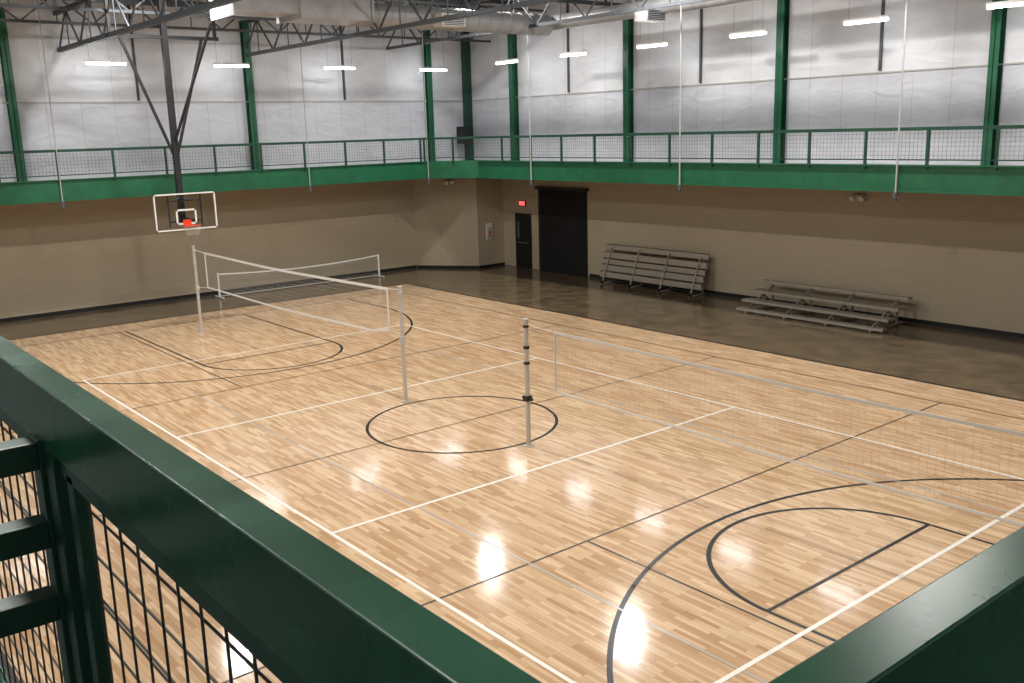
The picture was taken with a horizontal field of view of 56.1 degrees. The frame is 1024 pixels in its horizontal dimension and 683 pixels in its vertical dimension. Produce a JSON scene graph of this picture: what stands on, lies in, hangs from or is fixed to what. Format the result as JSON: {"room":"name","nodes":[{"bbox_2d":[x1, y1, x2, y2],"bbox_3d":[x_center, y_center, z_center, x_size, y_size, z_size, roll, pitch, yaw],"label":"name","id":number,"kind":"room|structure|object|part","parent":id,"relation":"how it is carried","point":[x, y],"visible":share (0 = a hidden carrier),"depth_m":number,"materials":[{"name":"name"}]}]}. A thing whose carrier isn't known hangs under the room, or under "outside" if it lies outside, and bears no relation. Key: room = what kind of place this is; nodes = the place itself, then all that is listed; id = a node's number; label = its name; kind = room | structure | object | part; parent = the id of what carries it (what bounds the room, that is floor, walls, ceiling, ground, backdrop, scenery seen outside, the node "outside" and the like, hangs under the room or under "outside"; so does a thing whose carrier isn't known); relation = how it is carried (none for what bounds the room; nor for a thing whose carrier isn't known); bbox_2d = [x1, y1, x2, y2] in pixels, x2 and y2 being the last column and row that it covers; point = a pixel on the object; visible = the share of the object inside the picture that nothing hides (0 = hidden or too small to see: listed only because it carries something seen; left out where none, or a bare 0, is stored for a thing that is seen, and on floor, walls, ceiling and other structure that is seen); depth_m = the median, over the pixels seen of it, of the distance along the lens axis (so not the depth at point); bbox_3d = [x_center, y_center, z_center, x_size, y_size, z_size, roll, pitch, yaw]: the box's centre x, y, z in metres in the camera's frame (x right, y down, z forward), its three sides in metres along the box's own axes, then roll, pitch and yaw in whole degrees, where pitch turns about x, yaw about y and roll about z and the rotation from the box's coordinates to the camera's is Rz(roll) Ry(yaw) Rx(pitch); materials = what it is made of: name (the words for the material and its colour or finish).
{"room":"indoor sports gymnasium","nodes":[
{"label":"indoor sports gymnasium","id":0,"kind":"room"},
{"bbox_2d":[0,0,464,318],"bbox_3d":[-12.601,-6.512,32.343,27.700,10.500,0.200,-11,16,-38],"label":"wall","id":1,"kind":"structure","parent":0,"point":[97,252],"depth_m":33.69,"materials":[{"name":"white paint"}]},
{"bbox_2d":[0,8,26,181],"bbox_3d":[-15.398,-7.402,29.531,0.240,5.400,0.280,-11,16,-38],"label":"steel column","id":2,"kind":"structure","parent":1,"relation":"attached to","point":[5,56],"depth_m":29.44,"materials":[{"name":"green metal"}]},
{"bbox_2d":[0,265,416,322],"bbox_3d":[-13.551,-1.194,32.457,24.700,0.120,0.020,-11,16,-38],"label":"baseboard","id":3,"kind":"structure","parent":1,"relation":"attached to","point":[412,266],"depth_m":33.78,"materials":[{"name":"black rubber"}]},
{"bbox_2d":[421,30,435,160],"bbox_3d":[-3.386,-9.832,39.021,0.240,5.400,0.280,-11,16,-38],"label":"steel column","id":4,"kind":"structure","parent":1,"relation":"attached to","point":[426,51],"depth_m":38.96,"materials":[{"name":"green metal"}]},
{"bbox_2d":[374,0,483,6],"bbox_3d":[-1.288,-9.015,17.383,28.100,0.200,36.500,-11,16,-38],"label":"ceiling","id":5,"kind":"structure","parent":0,"point":[444,1],"depth_m":37.73,"materials":[{"name":"grey metal"}]},
{"bbox_2d":[83,7,126,64],"bbox_3d":[-12.716,-9.945,29.731,1.250,2.648,0.100,-11,16,-38],"label":"fluorescent light fixture","id":6,"kind":"object","parent":5,"relation":"hanging from","point":[94,62],"visible":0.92,"depth_m":29.97,"materials":[{"name":"white plastic"}]},
{"bbox_2d":[213,19,248,66],"bbox_3d":[-9.539,-10.588,32.241,1.250,2.648,0.100,-11,16,-38],"label":"fluorescent light fixture","id":7,"kind":"object","parent":5,"relation":"hanging from","point":[215,64],"visible":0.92,"depth_m":32.47,"materials":[{"name":"white plastic"}]},
{"bbox_2d":[324,28,354,68],"bbox_3d":[-6.323,-11.239,34.782,1.250,2.648,0.100,-11,16,-38],"label":"fluorescent light fixture","id":8,"kind":"object","parent":5,"relation":"hanging from","point":[325,66],"visible":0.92,"depth_m":35.02,"materials":[{"name":"white plastic"}]},
{"bbox_2d":[419,31,446,70],"bbox_3d":[-3.107,-11.889,37.323,1.250,2.648,0.100,-11,16,-38],"label":"fluorescent light fixture","id":9,"kind":"object","parent":5,"relation":"hanging from","point":[421,68],"visible":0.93,"depth_m":37.56,"materials":[{"name":"white plastic"}]},
{"bbox_2d":[495,0,517,64],"bbox_3d":[-0.235,-11.626,35.552,0.100,2.558,1.250,-11,16,-38],"label":"fluorescent light fixture","id":10,"kind":"object","parent":5,"relation":"hanging from","point":[515,59],"visible":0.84,"depth_m":35.73,"materials":[{"name":"white plastic"}]},
{"bbox_2d":[560,3,586,56],"bbox_3d":[2.070,-11.079,32.775,0.100,2.558,1.250,-11,16,-38],"label":"fluorescent light fixture","id":11,"kind":"object","parent":5,"relation":"hanging from","point":[575,53],"visible":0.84,"depth_m":32.95,"materials":[{"name":"white plastic"}]},
{"bbox_2d":[636,41,667,48],"bbox_3d":[4.374,-10.532,29.998,0.100,2.558,1.250,-11,16,-38],"label":"fluorescent light fixture","id":12,"kind":"object","parent":5,"relation":"hanging from","point":[660,43],"visible":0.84,"depth_m":30.19,"materials":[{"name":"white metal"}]},
{"bbox_2d":[729,4,766,37],"bbox_3d":[6.711,-9.978,27.183,0.100,2.558,1.250,-11,16,-38],"label":"fluorescent light fixture","id":13,"kind":"object","parent":5,"relation":"hanging from","point":[762,31],"visible":1,"depth_m":27.39,"materials":[{"name":"white plastic"}]},
{"bbox_2d":[843,0,889,24],"bbox_3d":[9.047,-9.423,24.368,0.100,2.558,1.250,-11,16,-38],"label":"fluorescent light fixture","id":14,"kind":"object","parent":5,"relation":"hanging from","point":[848,21],"visible":1,"depth_m":24.57,"materials":[{"name":"white plastic"}]},
{"bbox_2d":[986,0,1023,8],"bbox_3d":[11.383,-8.869,21.552,0.100,2.558,1.250,-11,16,-38],"label":"fluorescent light fixture","id":15,"kind":"object","parent":5,"relation":"hanging from","point":[1010,3],"visible":1,"depth_m":21.94,"materials":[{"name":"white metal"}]},
{"bbox_2d":[413,178,504,267],"bbox_3d":[-2.179,-5.052,39.721,2.970,3.900,2.170,-11,16,-38],"label":"wall","id":16,"kind":"structure","parent":0,"point":[451,220],"depth_m":39.35,"materials":[{"name":"beige paint"}]},
{"bbox_2d":[444,180,453,184],"bbox_3d":[-2.560,-6.386,38.620,0.423,0.200,0.364,-11,16,-38],"label":"emergency light","id":17,"kind":"object","parent":16,"relation":"attached to","point":[446,182],"visible":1,"depth_m":38.56,"materials":[{"name":"grey plastic"}]},
{"bbox_2d":[486,223,492,238],"bbox_3d":[-0.916,-4.525,39.376,0.300,0.650,0.100,-11,16,-38],"label":"fire extinguisher cabinet","id":18,"kind":"object","parent":16,"relation":"attached to","point":[488,225],"visible":1,"depth_m":39.36,"materials":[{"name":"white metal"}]},
{"bbox_2d":[0,284,1023,682],"bbox_3d":[-0.972,1.560,18.644,17.760,0.013,31.250,-11,16,-38],"label":"floor","id":19,"kind":"structure","parent":0,"point":[768,559],"depth_m":15.69,"materials":[{"name":"brown wood"}]},
{"bbox_2d":[191,246,204,332],"bbox_3d":[-9.045,-1.489,27.608,0.160,2.526,0.160,-11,16,-38],"label":"post","id":20,"kind":"object","parent":19,"relation":"on","point":[197,289],"depth_m":27.57,"materials":[{"name":"silver metal"}]},
{"bbox_2d":[195,250,399,333],"bbox_3d":[-5.494,-1.276,23.510,0.053,1.085,9.916,-12,16,-39],"label":"net","id":21,"kind":"object","parent":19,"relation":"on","point":[205,253],"visible":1,"depth_m":22.91,"materials":[{"name":"fabric"}]},
{"bbox_2d":[397,286,409,402],"bbox_3d":[-2.260,0.064,19.876,0.160,2.446,0.160,-11,16,-38],"label":"post","id":22,"kind":"object","parent":19,"relation":"on","point":[402,339],"depth_m":19.84,"materials":[{"name":"silver metal"}]},
{"bbox_2d":[0,291,1023,682],"bbox_3d":[-0.963,1.558,18.618,15.272,0.002,28.700,-11,16,-38],"label":"court markings","id":23,"kind":"object","parent":19,"relation":"on","point":[609,664],"visible":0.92,"depth_m":13.73,"materials":[{"name":"white paint"}]},
{"bbox_2d":[522,318,532,446],"bbox_3d":[0.267,0.732,16.847,0.160,2.306,0.240,-11,16,-38],"label":"post","id":24,"kind":"object","parent":19,"relation":"on","point":[527,397],"depth_m":16.82,"materials":[{"name":"silver metal"}]},
{"bbox_2d":[527,324,1023,526],"bbox_3d":[3.535,0.973,12.773,0.050,1.194,10.300,-11,16,-38],"label":"net","id":25,"kind":"object","parent":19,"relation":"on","point":[922,414],"visible":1,"depth_m":12.57,"materials":[{"name":"fabric"}]},
{"bbox_2d":[0,265,1023,399],"bbox_3d":[-0.994,1.436,19.686,27.700,0.188,36.100,-11,16,-38],"label":"floor","id":26,"kind":"structure","parent":0,"point":[969,360],"depth_m":28.31,"materials":[{"name":"concrete"}]},
{"bbox_2d":[215,254,384,298],"bbox_3d":[-7.788,-2.486,35.816,6.617,0.880,0.700,-11,16,-38],"label":"net","id":27,"kind":"object","parent":26,"relation":"on","point":[377,255],"visible":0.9,"depth_m":35.72,"materials":[{"name":"white fabric"}]},
{"bbox_2d":[600,244,709,296],"bbox_3d":[4.764,-2.481,33.024,0.815,1.380,4.700,-11,16,-38],"label":"bleachers","id":28,"kind":"object","parent":26,"relation":"on","point":[673,273],"visible":1,"depth_m":32.85,"materials":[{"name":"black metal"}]},
{"bbox_2d":[736,279,912,331],"bbox_3d":[8.845,-1.075,27.455,1.650,0.795,4.750,-11,16,-38],"label":"bleachers","id":29,"kind":"object","parent":26,"relation":"on","point":[849,314],"visible":1,"depth_m":27.15,"materials":[{"name":"silver metal"}]},
{"bbox_2d":[465,0,1023,333],"bbox_3d":[9.607,-5.995,27.150,0.200,10.500,36.300,-11,16,-38],"label":"wall","id":30,"kind":"structure","parent":0,"point":[959,257],"depth_m":28.48,"materials":[{"name":"white paint"}]},
{"bbox_2d":[0,0,1023,208],"bbox_3d":[-1.190,-5.540,18.148,27.700,6.920,36.100,-11,16,-38],"label":"balcony","id":31,"kind":"object","parent":30,"relation":"attached to","point":[1008,180],"visible":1,"depth_m":28.57,"materials":[{"name":"metal"}]},
{"bbox_3d":[-13.380,-7.302,27.703,0.140,6.920,0.140,-11,16,-38],"label":"hanger rod","id":32,"kind":"part","parent":31,"relation":"part of","materials":[{"name":"grey paint"}]},
{"bbox_2d":[239,20,260,169],"bbox_3d":[-9.354,-8.624,34.306,0.240,5.400,0.280,-11,16,-38],"label":"steel column","id":33,"kind":"structure","parent":31,"relation":"on","point":[245,36],"depth_m":34.23,"materials":[{"name":"green metal"}]},
{"bbox_2d":[241,0,560,55],"bbox_3d":[1.897,-7.991,20.228,0.110,1.210,36.032,-11,16,-38],"label":"joist","id":34,"kind":"object","parent":33,"relation":"attached to","point":[502,7],"visible":0.74,"depth_m":26.59,"materials":[{"name":"metal"}]},
{"bbox_2d":[209,0,757,35],"bbox_3d":[3.872,-8.171,20.221,11.770,1.035,23.250,-11,16,-38],"label":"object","id":35,"kind":"object","parent":34,"relation":"attached to","point":[348,13],"visible":0.77,"depth_m":27.82,"materials":[{"name":"white metal"}]},
{"bbox_3d":[-7.102,-8.572,32.663,0.140,6.920,0.140,-11,16,-38],"label":"hanger rod","id":36,"kind":"part","parent":31,"relation":"part of","materials":[{"name":"grey paint"}]},
{"bbox_3d":[-3.239,-9.331,35.614,0.140,6.920,0.140,-11,16,-38],"label":"hanger rod","id":37,"kind":"part","parent":31,"relation":"part of","materials":[{"name":"grey paint"}]},
{"bbox_2d":[460,32,473,159],"bbox_3d":[-1.870,-10.133,40.193,0.280,5.400,0.280,-11,16,-38],"label":"steel column","id":38,"kind":"structure","parent":31,"relation":"on","point":[465,46],"depth_m":40.01,"materials":[{"name":"metal"}]},
{"bbox_2d":[456,126,472,143],"bbox_3d":[-1.924,-8.593,39.953,1.021,0.700,0.921,-11,16,-38],"label":"wall speaker","id":39,"kind":"object","parent":38,"relation":"attached to","point":[462,131],"visible":0.86,"depth_m":39.43,"materials":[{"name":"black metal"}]},
{"bbox_2d":[0,125,1023,682],"bbox_3d":[-2.395,-3.130,17.757,24.603,1.010,30.534,-11,16,-38],"label":"guard railing","id":40,"kind":"object","parent":31,"relation":"on","point":[309,613],"visible":1,"depth_m":0.85,"materials":[{"name":"green metal"}]},
{"bbox_2d":[507,34,519,160],"bbox_3d":[0.065,-9.680,37.892,0.280,5.400,0.240,-11,16,-38],"label":"steel column","id":41,"kind":"structure","parent":31,"relation":"on","point":[512,46],"depth_m":37.86,"materials":[{"name":"green metal"}]},
{"bbox_2d":[56,0,512,10],"bbox_3d":[-10.646,-10.557,28.832,27.628,0.920,0.120,-11,16,-38],"label":"girder","id":42,"kind":"object","parent":41,"relation":"on","point":[171,3],"visible":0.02,"depth_m":29.07,"materials":[{"name":"metal"}]},
{"bbox_2d":[386,0,711,49],"bbox_3d":[6.458,-9.306,23.754,0.100,1.200,36.032,-11,16,-38],"label":"joist","id":43,"kind":"object","parent":42,"relation":"attached to","point":[471,2],"visible":0.65,"depth_m":29.96,"materials":[{"name":"metal"}]},
{"bbox_2d":[0,0,490,42],"bbox_3d":[-11.579,-10.294,30.081,27.628,0.880,0.080,-11,16,-38],"label":"joist","id":44,"kind":"object","parent":43,"relation":"attached to","point":[16,19],"visible":0.36,"depth_m":31.44,"materials":[{"name":"metal"}]},
{"bbox_2d":[0,0,543,20],"bbox_3d":[-9.432,-9.784,27.494,27.628,0.880,0.080,-11,16,-38],"label":"joist","id":45,"kind":"object","parent":43,"relation":"attached to","point":[46,6],"visible":0.32,"depth_m":26.98,"materials":[{"name":"metal"}]},
{"bbox_2d":[104,0,218,234],"bbox_3d":[-8.790,-6.433,26.478,3.200,7.141,3.500,-11,16,-38],"label":"basketball hoop","id":46,"kind":"object","parent":45,"relation":"hanging from","point":[179,211],"visible":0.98,"depth_m":27.80,"materials":[{"name":"grey metal"}]},
{"bbox_3d":[0.576,-8.742,32.455,0.140,6.920,0.140,-11,16,-38],"label":"hanger rod","id":47,"kind":"part","parent":31,"relation":"part of","materials":[{"name":"grey paint"}]},
{"bbox_2d":[623,19,633,161],"bbox_3d":[4.011,-8.744,33.137,0.280,5.400,0.240,-11,16,-38],"label":"steel column","id":48,"kind":"structure","parent":31,"relation":"on","point":[628,25],"depth_m":33.07,"materials":[{"name":"green metal"}]},
{"bbox_2d":[555,0,623,5],"bbox_3d":[-6.699,-9.621,24.076,27.628,0.920,0.120,-11,16,-38],"label":"girder","id":49,"kind":"object","parent":48,"relation":"on","point":[584,2],"visible":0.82,"depth_m":31.40,"materials":[{"name":"metal"}]},
{"bbox_3d":[4.806,-7.739,27.358,0.140,6.920,0.140,-11,16,-38],"label":"hanger rod","id":50,"kind":"part","parent":31,"relation":"part of","materials":[{"name":"grey paint"}]},
{"bbox_2d":[772,0,789,162],"bbox_3d":[7.957,-7.807,28.382,0.280,5.400,0.240,-11,16,-38],"label":"steel column","id":51,"kind":"structure","parent":31,"relation":"on","point":[783,6],"depth_m":28.33,"materials":[{"name":"green metal"}]},
{"bbox_3d":[9.068,-6.727,22.222,0.140,6.920,0.140,-11,16,-38],"label":"hanger rod","id":52,"kind":"part","parent":31,"relation":"part of","materials":[{"name":"grey paint"}]},
{"bbox_2d":[980,0,1007,165],"bbox_3d":[11.903,-6.871,23.627,0.280,5.400,0.240,-11,16,-38],"label":"steel column","id":53,"kind":"structure","parent":31,"relation":"on","point":[999,15],"depth_m":23.67,"materials":[{"name":"green metal"}]},
{"bbox_2d":[0,0,1023,102],"bbox_3d":[-1.234,-7.078,17.810,27.700,3.770,36.100,-11,16,-38],"label":"trim","id":54,"kind":"structure","parent":30,"relation":"attached to","point":[883,1],"depth_m":31.42,"materials":[{"name":"grey metal"}]},
{"bbox_2d":[519,200,525,205],"bbox_3d":[0.418,-5.569,38.667,0.065,0.220,0.400,-11,16,-38],"label":"exit sign","id":55,"kind":"object","parent":30,"relation":"attached to","point":[521,202],"visible":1,"depth_m":38.63,"materials":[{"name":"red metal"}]},
{"bbox_2d":[515,213,532,268],"bbox_3d":[0.450,-4.093,38.984,0.090,2.200,1.000,-11,16,-38],"label":"door","id":56,"kind":"structure","parent":30,"relation":"in","point":[523,226],"depth_m":38.94,"materials":[{"name":"black metal"}]},
{"bbox_2d":[534,186,588,276],"bbox_3d":[1.915,-4.270,37.043,0.140,3.300,2.950,-11,16,-38],"label":"door","id":57,"kind":"structure","parent":30,"relation":"in","point":[562,212],"depth_m":36.90,"materials":[{"name":"black metal"}]},
{"bbox_2d":[590,274,1023,338],"bbox_3d":[12.032,-0.349,25.346,0.020,0.120,28.800,-11,16,-38],"label":"baseboard","id":58,"kind":"structure","parent":30,"relation":"attached to","point":[905,319],"depth_m":26.75,"materials":[{"name":"black rubber"}]},
{"bbox_2d":[849,194,866,200],"bbox_3d":[9.761,-4.054,27.102,0.219,0.177,0.450,-11,16,-38],"label":"emergency light","id":59,"kind":"object","parent":30,"relation":"attached to","point":[853,197],"visible":1,"depth_m":27.10,"materials":[{"name":"grey plastic"}]},
{"bbox_3d":[-2.753,-8.684,19.321,27.628,0.920,0.120,-11,16,-38],"label":"girder","id":60,"kind":"object","parent":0,"visible":0},
{"bbox_2d":[52,0,240,51],"bbox_3d":[-2.908,-7.019,16.432,0.130,1.230,36.032,-11,16,-38],"label":"joist","id":61,"kind":"object","parent":60,"relation":"attached to","point":[196,8],"visible":0.93,"depth_m":25.25,"materials":[{"name":"metal"}]}
]}

